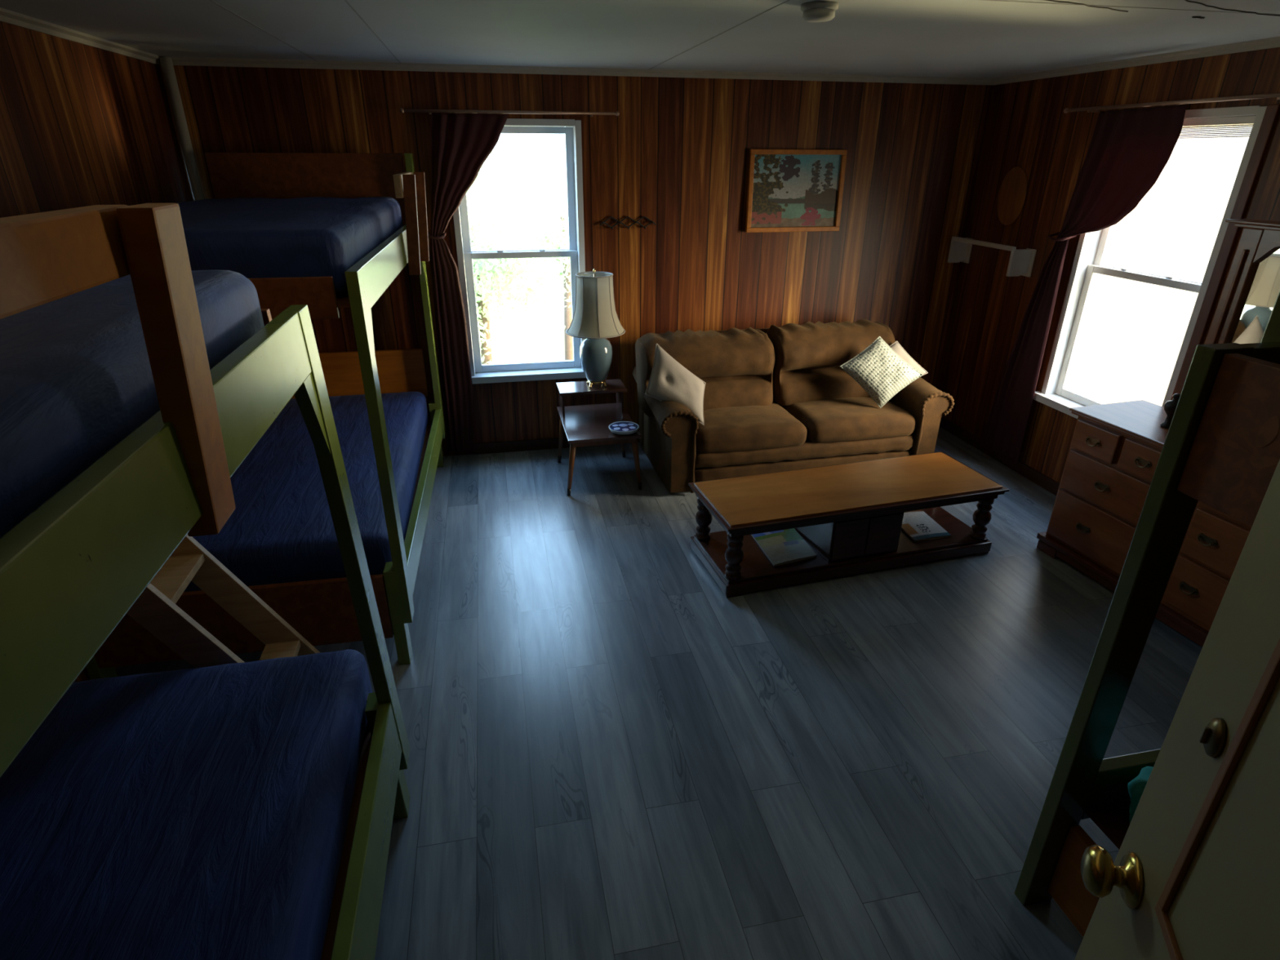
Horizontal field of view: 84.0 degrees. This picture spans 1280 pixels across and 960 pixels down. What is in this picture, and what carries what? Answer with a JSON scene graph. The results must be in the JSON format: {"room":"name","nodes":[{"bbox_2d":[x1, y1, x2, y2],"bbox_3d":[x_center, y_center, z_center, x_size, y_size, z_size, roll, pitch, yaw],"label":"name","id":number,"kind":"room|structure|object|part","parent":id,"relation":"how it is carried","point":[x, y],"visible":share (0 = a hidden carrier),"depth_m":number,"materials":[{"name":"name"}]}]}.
{"room":"dormitory","nodes":[
{"label":"dormitory","id":0,"kind":"room"},
{"bbox_2d":[0,21,191,682],"bbox_3d":[-2.207,-0.125,2.082,0.155,2.473,5.208,-5,25,-11],"label":"wall","id":1,"kind":"structure","parent":0,"point":[82,125],"depth_m":3.08,"materials":[{"name":"brown wood"}]},
{"bbox_2d":[0,7,160,65],"bbox_3d":[-2.122,-1.262,1.642,0.033,0.038,5.097,-5,25,-11],"label":"trim","id":2,"kind":"structure","parent":1,"relation":"attached to","point":[7,16],"depth_m":3.05,"materials":[{"name":"white wood"}]},
{"bbox_2d":[158,65,993,456],"bbox_3d":[-0.136,-1.435,4.961,5.486,2.473,0.155,-5,25,-11],"label":"wall","id":3,"kind":"structure","parent":0,"point":[675,155],"depth_m":4.79,"materials":[{"name":"brown wood"}]},
{"bbox_2d":[399,107,619,116],"bbox_3d":[-0.774,-2.228,4.314,1.310,0.032,0.078,-5,25,-11],"label":"curtain rod","id":4,"kind":"object","parent":3,"relation":"attached to","point":[402,110],"visible":0.99,"depth_m":4.28,"materials":[{"name":"brown metal"}]},
{"bbox_2d":[427,113,508,453],"bbox_3d":[-1.080,-1.199,4.681,0.582,2.159,0.097,-5,25,-11],"label":"curtain","id":5,"kind":"object","parent":4,"relation":"hanging from","point":[461,143],"visible":1,"depth_m":4.53,"materials":[{"name":"red fabric"}]},
{"bbox_2d":[453,118,586,383],"bbox_3d":[-0.792,-1.487,4.750,0.905,1.650,0.198,-5,25,-11],"label":"window","id":6,"kind":"structure","parent":3,"relation":"in","point":[566,369],"depth_m":4.76,"materials":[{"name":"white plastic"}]},
{"bbox_3d":[-0.801,-1.866,4.648,0.753,0.797,0.030,-5,25,-11],"label":"sash","id":7,"kind":"part","parent":6,"relation":"part of","materials":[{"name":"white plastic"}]},
{"bbox_3d":[-0.797,-1.161,4.933,0.753,0.810,0.031,-5,25,-11],"label":"sash","id":8,"kind":"part","parent":6,"relation":"part of","materials":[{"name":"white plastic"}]},
{"bbox_3d":[-0.795,-0.758,5.084,0.905,0.047,0.198,-5,25,-11],"label":"sill","id":9,"kind":"part","parent":6,"relation":"part of","materials":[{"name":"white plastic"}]},
{"bbox_2d":[472,436,631,454],"bbox_3d":[-0.643,-0.272,5.286,1.177,0.083,0.013,-5,25,-11],"label":"baseboard","id":10,"kind":"structure","parent":3,"relation":"attached to","point":[544,443],"depth_m":5.23,"materials":[{"name":"brown wood"}]},
{"bbox_2d":[158,56,993,84],"bbox_3d":[-0.113,-2.504,4.370,5.175,0.038,0.033,-5,25,-11],"label":"trim","id":11,"kind":"structure","parent":3,"relation":"attached to","point":[192,61],"depth_m":4.30,"materials":[{"name":"white wood"}]},
{"bbox_2d":[599,215,656,229],"bbox_3d":[-0.078,-1.711,4.728,0.388,0.083,0.059,-5,25,-11],"label":"hook rack","id":12,"kind":"object","parent":3,"relation":"attached to","point":[610,217],"visible":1,"depth_m":4.73,"materials":[{"name":"black metal"}]},
{"bbox_2d":[745,149,847,232],"bbox_3d":[1.066,-1.976,4.871,0.688,0.522,0.049,-5,25,-11],"label":"framed painting","id":13,"kind":"object","parent":3,"relation":"attached to","point":[788,190],"visible":1,"depth_m":4.87,"materials":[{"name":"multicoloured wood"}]},
{"bbox_2d":[0,0,1279,78],"bbox_3d":[0.526,-1.272,1.513,5.486,0.117,6.696,-5,25,-11],"label":"ceiling","id":14,"kind":"structure","parent":0,"point":[948,38],"depth_m":2.99,"materials":[{"name":"white paint"}]},
{"bbox_2d":[800,0,838,22],"bbox_3d":[0.623,-1.629,2.479,0.129,0.049,0.129,-5,25,-11],"label":"smoke detector","id":15,"kind":"object","parent":14,"relation":"attached to","point":[815,11],"visible":1,"depth_m":2.44,"materials":[{"name":"white plastic"}]},
{"bbox_2d":[115,426,1202,959],"bbox_3d":[0.517,1.075,2.588,5.486,0.111,6.696,-5,25,-11],"label":"floor","id":16,"kind":"structure","parent":0,"point":[614,754],"depth_m":2.71,"materials":[{"name":"grey wood"}]},
{"bbox_2d":[159,57,204,200],"bbox_3d":[-2.588,-1.178,4.386,0.058,2.466,0.058,-5,25,-11],"label":"pipe","id":17,"kind":"object","parent":16,"relation":"on","point":[166,63],"visible":0.34,"depth_m":4.00,"materials":[{"name":"grey metal"}]},
{"bbox_2d":[0,203,409,959],"bbox_3d":[-1.201,0.656,1.031,1.312,1.937,2.005,-5,25,-11],"label":"bunk bed","id":18,"kind":"object","parent":16,"relation":"on","point":[71,570],"visible":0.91,"depth_m":0.92,"materials":[{"name":"green paint"}]},
{"bbox_2d":[0,269,264,537],"bbox_3d":[-1.219,0.023,0.739,1.077,0.222,1.898,-5,25,-11],"label":"mattress","id":19,"kind":"object","parent":18,"relation":"on","point":[77,379],"visible":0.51,"depth_m":0.96,"materials":[{"name":"blue fabric"}]},
{"bbox_3d":[-0.630,0.046,0.876,0.043,0.144,1.814,-5,25,-11],"label":"rail","id":20,"kind":"part","parent":18,"relation":"part of","materials":[{"name":"green paint"}]},
{"bbox_3d":[-0.641,-0.143,0.999,0.069,0.455,0.089,-5,25,-11],"label":"guard post","id":21,"kind":"part","parent":18,"relation":"part of","materials":[{"name":"orange wood"}]},
{"bbox_2d":[0,648,372,959],"bbox_3d":[-1.218,1.088,1.303,1.116,0.240,2.098,-5,25,-11],"label":"mattress","id":22,"kind":"object","parent":18,"relation":"on","point":[202,813],"visible":0.88,"depth_m":1.69,"materials":[{"name":"blue fabric"}]},
{"bbox_3d":[-0.797,0.248,2.001,0.098,1.451,0.094,-5,25,-11],"label":"post","id":23,"kind":"part","parent":18,"relation":"part of","materials":[{"name":"green paint"}]},
{"bbox_3d":[-0.587,1.131,1.384,0.045,0.194,1.814,-5,25,-11],"label":"rail","id":24,"kind":"part","parent":18,"relation":"part of","materials":[{"name":"green paint"}]},
{"bbox_2d":[126,533,320,667],"bbox_3d":[-1.516,0.338,2.316,0.980,1.443,0.341,-5,25,-11],"label":"ladder","id":25,"kind":"object","parent":16,"relation":"on","point":[156,610],"visible":0.33,"depth_m":2.39,"materials":[{"name":"brown wood"}]},
{"bbox_2d":[85,152,445,679],"bbox_3d":[-1.723,-0.539,3.560,1.330,1.998,2.254,-4,25,-10],"label":"bunk bed","id":26,"kind":"object","parent":16,"relation":"on","point":[322,611],"visible":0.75,"depth_m":2.97,"materials":[{"name":"green paint"}]},
{"bbox_3d":[-2.163,0.115,2.563,0.040,1.637,0.094,-4,25,-10],"label":"post","id":27,"kind":"part","parent":26,"relation":"part of","materials":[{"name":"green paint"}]},
{"bbox_2d":[177,196,403,297],"bbox_3d":[-1.774,-1.128,3.277,1.110,0.243,2.142,-5,25,-11],"label":"mattress","id":28,"kind":"object","parent":26,"relation":"on","point":[252,237],"visible":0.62,"depth_m":2.50,"materials":[{"name":"blue fabric"}]},
{"bbox_3d":[-1.943,-1.748,4.200,1.077,0.333,0.030,-4,25,-10],"label":"headboard","id":29,"kind":"part","parent":26,"relation":"part of","materials":[{"name":"brown wood"}]},
{"bbox_2d":[183,391,428,591],"bbox_3d":[-1.780,-0.038,3.801,1.116,0.254,2.098,-5,25,-11],"label":"mattress","id":30,"kind":"object","parent":26,"relation":"on","point":[280,529],"visible":0.39,"depth_m":3.29,"materials":[{"name":"blue fabric"}]},
{"bbox_3d":[-1.958,-0.683,4.686,1.054,0.322,0.030,-4,25,-10],"label":"headboard","id":31,"kind":"part","parent":26,"relation":"part of","materials":[{"name":"orange wood"}]},
{"bbox_3d":[-1.173,-1.087,3.417,0.038,0.155,2.064,-4,25,-10],"label":"rail","id":32,"kind":"part","parent":26,"relation":"part of","materials":[{"name":"green paint"}]},
{"bbox_3d":[-0.979,-0.068,2.719,0.040,1.426,0.094,-4,25,-10],"label":"post","id":33,"kind":"part","parent":26,"relation":"part of","materials":[{"name":"green paint"}]},
{"bbox_3d":[-1.367,-1.763,4.270,0.040,0.361,0.092,-4,25,-10],"label":"tall post","id":34,"kind":"part","parent":26,"relation":"part of","materials":[{"name":"green paint"}]},
{"bbox_3d":[-1.150,-1.282,3.589,0.086,0.477,0.033,-4,25,-10],"label":"guard post","id":35,"kind":"part","parent":26,"relation":"part of","materials":[{"name":"wood"}]},
{"bbox_3d":[-1.245,-1.496,4.056,0.086,0.477,0.033,-4,25,-10],"label":"guard post","id":36,"kind":"part","parent":26,"relation":"part of","materials":[{"name":"wood"}]},
{"bbox_3d":[-1.177,0.015,3.922,0.038,0.161,2.064,-4,25,-10],"label":"rail","id":37,"kind":"part","parent":26,"relation":"part of","materials":[{"name":"green paint"}]},
{"bbox_3d":[-1.370,-0.951,4.644,0.040,1.426,0.094,-4,25,-10],"label":"post","id":38,"kind":"part","parent":26,"relation":"part of","materials":[{"name":"green paint"}]},
{"bbox_2d":[555,378,641,496],"bbox_3d":[-0.284,-0.291,4.742,0.491,0.576,0.660,-5,25,-11],"label":"end table","id":39,"kind":"object","parent":16,"relation":"on","point":[583,425],"visible":0.98,"depth_m":4.70,"materials":[{"name":"brown wood"}]},
{"bbox_3d":[-0.547,-0.319,4.989,0.071,0.320,0.041,-5,25,-11],"label":"leg","id":40,"kind":"part","parent":39,"relation":"part of","materials":[{"name":"brown wood"}]},
{"bbox_3d":[-0.430,-0.093,4.496,0.071,0.320,0.041,-5,25,-11],"label":"leg","id":41,"kind":"part","parent":39,"relation":"part of","materials":[{"name":"brown wood"}]},
{"bbox_2d":[555,378,626,395],"bbox_3d":[-0.330,-0.626,4.806,0.447,0.020,0.244,-5,25,-11],"label":"shelf","id":42,"kind":"object","parent":39,"relation":"attached to","point":[576,388],"depth_m":4.75,"materials":[{"name":"brown wood"}]},
{"bbox_2d":[565,268,625,387],"bbox_3d":[-0.291,-0.987,4.656,0.392,0.771,0.392,-5,25,-11],"label":"table lamp","id":43,"kind":"object","parent":39,"relation":"on","point":[595,319],"visible":1,"depth_m":4.53,"materials":[{"name":"grey ceramic"}]},
{"bbox_3d":[-0.290,-1.141,4.585,0.392,0.375,0.392,-5,25,-11],"label":"shade trim","id":44,"kind":"part","parent":43,"relation":"part of","materials":[{"name":"beige fabric"}]},
{"bbox_3d":[-0.290,-1.137,4.587,0.382,0.363,0.382,-5,25,-11],"label":"lamp shade","id":45,"kind":"part","parent":43,"relation":"part of","materials":[{"name":"beige fabric"}]},
{"bbox_2d":[556,403,641,443],"bbox_3d":[-0.284,-0.385,4.700,0.461,0.020,0.660,-5,25,-11],"label":"shelf","id":46,"kind":"object","parent":39,"relation":"attached to","point":[583,424],"depth_m":4.66,"materials":[{"name":"brown wood"}]},
{"bbox_3d":[-0.143,-0.354,5.069,0.071,0.320,0.041,-5,25,-11],"label":"leg","id":47,"kind":"part","parent":39,"relation":"part of","materials":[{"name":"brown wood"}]},
{"bbox_2d":[608,421,639,434],"bbox_3d":[-0.102,-0.323,4.498,0.195,0.038,0.195,-5,25,-11],"label":"dish","id":48,"kind":"object","parent":39,"relation":"on","point":[620,427],"visible":1,"depth_m":4.47,"materials":[{"name":"ceramic"}]},
{"bbox_3d":[-0.026,-0.128,4.576,0.071,0.320,0.041,-5,25,-11],"label":"leg","id":49,"kind":"part","parent":39,"relation":"part of","materials":[{"name":"brown wood"}]},
{"bbox_2d":[632,319,954,493],"bbox_3d":[1.013,-0.572,4.924,2.020,0.898,0.885,-5,25,-12],"label":"sofa","id":50,"kind":"object","parent":16,"relation":"on","point":[776,398],"visible":0.91,"depth_m":4.75,"materials":[{"name":"brown fabric"}]},
{"bbox_3d":[0.148,-0.377,4.798,0.232,0.640,0.844,-5,25,-12],"label":"arm","id":51,"kind":"part","parent":50,"relation":"part of"},
{"bbox_2d":[644,343,705,425],"bbox_3d":[0.229,-0.610,4.534,0.383,0.485,0.190,3,25,5],"label":"throw cushion","id":52,"kind":"object","parent":50,"relation":"on","point":[669,380],"visible":0.9,"depth_m":4.49,"materials":[{"name":"beige fabric"}]},
{"bbox_3d":[0.863,-0.705,5.250,1.776,0.821,0.133,-5,25,-12],"label":"frame","id":53,"kind":"part","parent":50,"relation":"part of","materials":[{"name":"brown fabric"}]},
{"bbox_2d":[635,327,774,417],"bbox_3d":[0.446,-0.747,4.893,0.932,0.532,0.386,-5,25,-12],"label":"cushion","id":54,"kind":"object","parent":50,"relation":"on","point":[736,366],"depth_m":4.78,"materials":[{"name":"brown fabric"}]},
{"bbox_2d":[695,400,807,453],"bbox_3d":[0.666,-0.374,4.776,0.759,0.182,0.602,-5,25,-12],"label":"seat cushion","id":55,"kind":"object","parent":50,"relation":"on","point":[754,426],"depth_m":4.57,"materials":[{"name":"brown fabric"}]},
{"bbox_2d":[766,319,895,406],"bbox_3d":[1.348,-0.842,5.071,0.899,0.528,0.385,-5,25,-12],"label":"cushion","id":56,"kind":"object","parent":50,"relation":"on","point":[809,356],"depth_m":4.92,"materials":[{"name":"brown fabric"}]},
{"bbox_2d":[779,396,915,443],"bbox_3d":[1.424,-0.450,4.928,0.773,0.182,0.602,-5,25,-12],"label":"seat cushion","id":57,"kind":"object","parent":50,"relation":"on","point":[826,420],"depth_m":4.72,"materials":[{"name":"brown fabric"}]},
{"bbox_2d":[840,336,923,408],"bbox_3d":[1.618,-0.720,4.777,0.532,0.446,0.204,9,26,19],"label":"throw cushion","id":58,"kind":"object","parent":50,"relation":"on","point":[877,369],"visible":1,"depth_m":4.72,"materials":[{"name":"beige fabric"}]},
{"bbox_2d":[889,341,928,374],"bbox_3d":[1.761,-0.785,4.928,0.446,0.330,0.145,12,27,24],"label":"throw cushion","id":59,"kind":"object","parent":50,"relation":"on","point":[895,346],"visible":0.24,"depth_m":4.88,"materials":[{"name":"beige fabric"}]},
{"bbox_3d":[1.880,-0.533,5.154,0.232,0.640,0.844,-5,25,-12],"label":"arm","id":60,"kind":"part","parent":50,"relation":"part of"},
{"bbox_2d":[688,451,1008,598],"bbox_3d":[1.104,0.209,3.864,1.603,0.406,0.548,-7,26,-15],"label":"coffee table","id":61,"kind":"object","parent":16,"relation":"on","point":[851,515],"visible":0.98,"depth_m":3.70,"materials":[{"name":"brown wood"}]},
{"bbox_3d":[0.346,0.203,3.850,0.093,0.242,0.093,-7,26,-15],"label":"turned leg","id":62,"kind":"part","parent":61,"relation":"part of","materials":[{"name":"brown wood"}]},
{"bbox_3d":[0.463,0.368,3.492,0.093,0.242,0.093,-7,26,-15],"label":"turned leg","id":63,"kind":"part","parent":61,"relation":"part of","materials":[{"name":"brown wood"}]},
{"bbox_2d":[751,528,817,566],"bbox_3d":[0.761,0.333,3.841,0.255,0.015,0.444,-5,25,-11],"label":"magazine","id":64,"kind":"object","parent":61,"relation":"on","point":[781,547],"visible":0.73,"depth_m":3.78,"materials":[{"name":"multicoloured paper"}]},
{"bbox_2d":[689,506,991,595],"bbox_3d":[1.103,0.347,3.927,1.570,0.076,0.522,-7,26,-15],"label":"shelf","id":65,"kind":"object","parent":61,"relation":"attached to","point":[757,573],"depth_m":3.73,"materials":[{"name":"brown wood"}]},
{"bbox_3d":[1.073,0.303,3.635,0.189,0.220,0.007,-7,26,-15],"label":"cabinet door","id":66,"kind":"part","parent":61,"relation":"part of","materials":[{"name":"brown wood"}]},
{"bbox_3d":[1.264,0.280,3.687,0.189,0.220,0.007,-7,26,-15],"label":"cabinet door","id":67,"kind":"part","parent":61,"relation":"part of","materials":[{"name":"brown wood"}]},
{"bbox_2d":[901,511,951,542],"bbox_3d":[1.575,0.258,4.012,0.239,0.015,0.305,-5,25,-11],"label":"magazine","id":68,"kind":"object","parent":61,"relation":"on","point":[918,526],"visible":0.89,"depth_m":3.98,"materials":[{"name":"beige paper"}]},
{"bbox_3d":[1.861,0.199,3.870,0.093,0.242,0.093,-7,26,-15],"label":"turned leg","id":69,"kind":"part","parent":61,"relation":"part of","materials":[{"name":"brown wood"}]},
{"bbox_2d":[1036,400,1252,647],"bbox_3d":[2.668,0.312,3.152,0.492,0.822,1.681,-7,26,-15],"label":"dresser","id":70,"kind":"object","parent":16,"relation":"on","point":[1115,450],"visible":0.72,"depth_m":3.45,"materials":[{"name":"orange wood"}]},
{"bbox_3d":[2.277,0.252,3.665,0.018,0.041,0.089,-7,26,-15],"label":"bail handle","id":71,"kind":"part","parent":70,"relation":"part of","materials":[{"name":"gold metal"}]},
{"bbox_3d":[2.314,0.269,3.621,0.024,0.263,0.522,-7,26,-15],"label":"drawer","id":72,"kind":"part","parent":70,"relation":"part of","materials":[{"name":"orange wood"}]},
{"bbox_3d":[2.256,-0.189,3.550,0.018,0.041,0.089,-7,26,-15],"label":"bail handle","id":73,"kind":"part","parent":70,"relation":"part of","materials":[{"name":"gold metal"}]},
{"bbox_3d":[2.277,-0.194,3.554,0.024,0.150,0.246,-7,26,-15],"label":"drawer","id":74,"kind":"part","parent":70,"relation":"part of","materials":[{"name":"orange wood"}]},
{"bbox_3d":[2.288,0.035,3.531,0.018,0.041,0.089,-7,26,-15],"label":"bail handle","id":75,"kind":"part","parent":70,"relation":"part of","materials":[{"name":"gold metal"}]},
{"bbox_3d":[2.315,0.039,3.516,0.024,0.213,0.522,-7,26,-15],"label":"drawer","id":76,"kind":"part","parent":70,"relation":"part of","materials":[{"name":"orange wood"}]},
{"bbox_3d":[2.354,-0.083,3.313,0.024,0.150,0.244,-7,26,-15],"label":"drawer","id":77,"kind":"part","parent":70,"relation":"part of","materials":[{"name":"orange wood"}]},
{"bbox_3d":[2.334,-0.078,3.309,0.018,0.041,0.089,-7,26,-15],"label":"bail handle","id":78,"kind":"part","parent":70,"relation":"part of","materials":[{"name":"gold metal"}]},
{"bbox_2d":[1160,393,1180,428],"bbox_3d":[2.514,-0.329,3.359,0.076,0.166,0.076,-5,25,-11],"label":"lidded pot","id":79,"kind":"object","parent":70,"relation":"on","point":[1170,406],"visible":0.73,"depth_m":3.35,"materials":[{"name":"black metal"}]},
{"bbox_3d":[2.438,0.487,3.169,0.018,0.041,0.089,-7,26,-15],"label":"bail handle","id":80,"kind":"part","parent":70,"relation":"part of","materials":[{"name":"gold metal"}]},
{"bbox_3d":[2.476,0.505,3.123,0.024,0.239,0.294,-7,26,-15],"label":"drawer","id":81,"kind":"part","parent":70,"relation":"part of","materials":[{"name":"orange wood"}]},
{"bbox_3d":[2.439,0.262,3.066,0.018,0.041,0.089,-7,26,-15],"label":"bail handle","id":82,"kind":"part","parent":70,"relation":"part of","materials":[{"name":"gold metal"}]},
{"bbox_3d":[2.476,0.280,3.020,0.024,0.222,0.294,-7,26,-15],"label":"drawer","id":83,"kind":"part","parent":70,"relation":"part of","materials":[{"name":"orange wood"}]},
{"bbox_3d":[2.477,0.094,2.934,0.024,0.155,0.294,-7,26,-15],"label":"drawer","id":84,"kind":"part","parent":70,"relation":"part of","materials":[{"name":"orange wood"}]},
{"bbox_2d":[1204,218,1279,344],"bbox_3d":[2.806,-0.517,2.868,0.122,0.919,1.182,-5,25,-11],"label":"dresser mirror","id":85,"kind":"object","parent":70,"relation":"on","point":[1251,290],"visible":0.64,"depth_m":3.17,"materials":[{"name":"orange wood"}]},
{"bbox_3d":[2.808,-0.921,2.683,0.122,0.030,1.182,-5,25,-11],"label":"crown moulding","id":86,"kind":"part","parent":85,"relation":"part of","materials":[{"name":"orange wood"}]},
{"bbox_2d":[1014,290,1279,937],"bbox_3d":[2.251,0.528,1.351,2.059,1.926,1.334,-5,25,-11],"label":"bunk bed","id":87,"kind":"object","parent":16,"relation":"on","point":[1220,451],"visible":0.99,"depth_m":1.61,"materials":[{"name":"green paint"}]},
{"bbox_3d":[2.131,0.773,2.114,1.874,0.178,0.040,-5,25,-11],"label":"rail","id":88,"kind":"part","parent":87,"relation":"part of","materials":[{"name":"green paint"}]},
{"bbox_2d":[1127,766,1153,823],"bbox_3d":[1.383,0.825,1.743,0.269,0.288,0.300,-5,25,-11],"label":"blanket","id":89,"kind":"object","parent":87,"relation":"on","point":[1136,786],"visible":0.08,"depth_m":1.81,"materials":[{"name":"teal fabric"}]},
{"bbox_3d":[2.135,-0.273,1.635,1.874,0.159,0.040,-5,25,-11],"label":"rail","id":90,"kind":"part","parent":87,"relation":"part of","materials":[{"name":"green paint"}]},
{"bbox_3d":[1.366,-0.347,1.474,0.089,0.444,0.043,-5,25,-11],"label":"guard post","id":91,"kind":"part","parent":87,"relation":"part of","materials":[{"name":"green paint"}]},
{"bbox_2d":[937,47,1279,483],"bbox_3d":[3.014,-0.555,3.064,0.155,2.473,5.208,-5,25,-11],"label":"wall","id":92,"kind":"structure","parent":0,"point":[1028,127],"depth_m":4.58,"materials":[{"name":"brown wood"}]},
{"bbox_2d":[947,235,1036,277],"bbox_3d":[2.420,-1.565,4.956,0.149,0.190,0.749,-5,25,-11],"label":"towel rail","id":93,"kind":"object","parent":92,"relation":"attached to","point":[1021,261],"visible":1,"depth_m":4.69,"materials":[{"name":"white paint"}]},
{"bbox_3d":[2.356,-1.694,5.253,0.143,0.169,0.027,-5,25,-11],"label":"plate","id":94,"kind":"part","parent":93,"relation":"part of","materials":[{"name":"white paint"}]},
{"bbox_3d":[2.361,-1.634,4.911,0.028,0.029,0.672,-5,25,-11],"label":"rail","id":95,"kind":"part","parent":93,"relation":"part of","materials":[{"name":"white metal"}]},
{"bbox_3d":[2.489,-1.424,4.665,0.143,0.169,0.027,-5,25,-11],"label":"plate","id":96,"kind":"part","parent":93,"relation":"part of","materials":[{"name":"white paint"}]},
{"bbox_2d":[939,417,1059,495],"bbox_3d":[2.780,0.240,4.197,0.013,0.083,3.717,-5,25,-11],"label":"baseboard","id":97,"kind":"structure","parent":92,"relation":"attached to","point":[1032,474],"depth_m":5.04,"materials":[{"name":"brown wood"}]},
{"bbox_2d":[996,166,1026,225],"bbox_3d":[2.495,-1.904,4.777,0.018,0.366,0.278,-5,25,-11],"label":"wall plaque","id":98,"kind":"object","parent":92,"relation":"attached to","point":[1011,197],"visible":1,"depth_m":4.76,"materials":[{"name":"brown wood"}]},
{"bbox_2d":[992,36,1279,84],"bbox_3d":[2.915,-1.677,2.589,0.033,0.038,5.097,-5,25,-11],"label":"trim","id":99,"kind":"structure","parent":92,"relation":"attached to","point":[1271,42],"depth_m":3.70,"materials":[{"name":"wood"}]},
{"bbox_2d":[1033,105,1266,418],"bbox_3d":[2.769,-1.109,3.938,0.198,1.664,0.966,-5,25,-11],"label":"window","id":100,"kind":"structure","parent":92,"relation":"in","point":[1092,247],"depth_m":4.20,"materials":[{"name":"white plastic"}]},
{"bbox_3d":[2.766,-0.374,4.275,0.198,0.047,0.966,-5,25,-11],"label":"sill","id":101,"kind":"part","parent":100,"relation":"part of","materials":[{"name":"white wood"}]},
{"bbox_3d":[2.798,-0.766,4.099,0.031,0.810,0.814,-5,25,-11],"label":"sash","id":102,"kind":"part","parent":100,"relation":"part of","materials":[{"name":"white wood"}]},
{"bbox_3d":[2.836,-1.465,3.786,0.030,0.811,0.814,-5,25,-11],"label":"sash","id":103,"kind":"part","parent":100,"relation":"part of","materials":[{"name":"white wood"}]},
{"bbox_2d":[1178,115,1255,138],"bbox_3d":[2.761,-1.788,3.621,0.038,0.088,0.805,-5,25,-11],"label":"raised blind","id":104,"kind":"object","parent":100,"relation":"attached to","point":[1228,120],"depth_m":3.43,"materials":[{"name":"white plastic"}]},
{"bbox_2d":[1063,93,1279,113],"bbox_3d":[2.685,-1.883,3.557,0.083,0.032,1.465,-5,25,-11],"label":"curtain rod","id":105,"kind":"object","parent":92,"relation":"attached to","point":[1090,109],"visible":0.99,"depth_m":3.52,"materials":[{"name":"brown metal"}]},
{"bbox_2d":[980,105,1186,464],"bbox_3d":[2.575,-1.047,4.325,0.103,2.137,0.918,-5,25,-11],"label":"curtain","id":106,"kind":"object","parent":105,"relation":"hanging from","point":[1129,149],"visible":1,"depth_m":4.08,"materials":[{"name":"red fabric"}]},
{"bbox_2d":[1170,103,1279,399],"bbox_3d":[2.814,-0.890,3.512,0.018,1.709,0.054,-5,25,-11],"label":"trim","id":107,"kind":"structure","parent":92,"relation":"attached to","point":[1272,112],"depth_m":3.39,"materials":[{"name":"white wood"}]},
{"bbox_3d":[0.916,0.702,0.304,5.175,2.473,0.111,-5,25,-11],"label":"wall","id":108,"kind":"structure","parent":0,"visible":0},
{"bbox_2d":[1074,459,1279,959],"bbox_3d":[0.582,0.759,0.747,0.100,1.976,0.849,9,26,17],"label":"door","id":109,"kind":"structure","parent":108,"relation":"in","point":[1194,874],"depth_m":0.85,"materials":[{"name":"beige paint"}]},
{"bbox_3d":[0.683,0.575,1.038,0.063,0.076,0.076,9,26,17],"label":"handle","id":110,"kind":"part","parent":109,"relation":"part of","materials":[{"name":"gold metal"}]},
{"bbox_3d":[0.593,0.325,0.541,0.008,0.771,0.555,9,26,17],"label":"panel moulding","id":111,"kind":"part","parent":109,"relation":"part of","materials":[{"name":"wood"}]},
{"label":"outside","id":112,"kind":"structure","parent":0,"visible":0},
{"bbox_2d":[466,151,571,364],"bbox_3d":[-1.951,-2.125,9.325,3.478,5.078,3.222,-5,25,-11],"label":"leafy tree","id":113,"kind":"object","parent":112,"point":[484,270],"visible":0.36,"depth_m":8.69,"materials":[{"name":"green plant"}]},
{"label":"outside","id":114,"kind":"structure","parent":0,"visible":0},
{"bbox_2d":[494,153,573,359],"bbox_3d":[-1.437,-3.340,12.999,2.631,4.785,2.750,-5,25,-11],"label":"leafy tree","id":115,"kind":"object","parent":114,"point":[568,340],"visible":0.34,"depth_m":12.22,"materials":[{"name":"green plant"}]}
]}

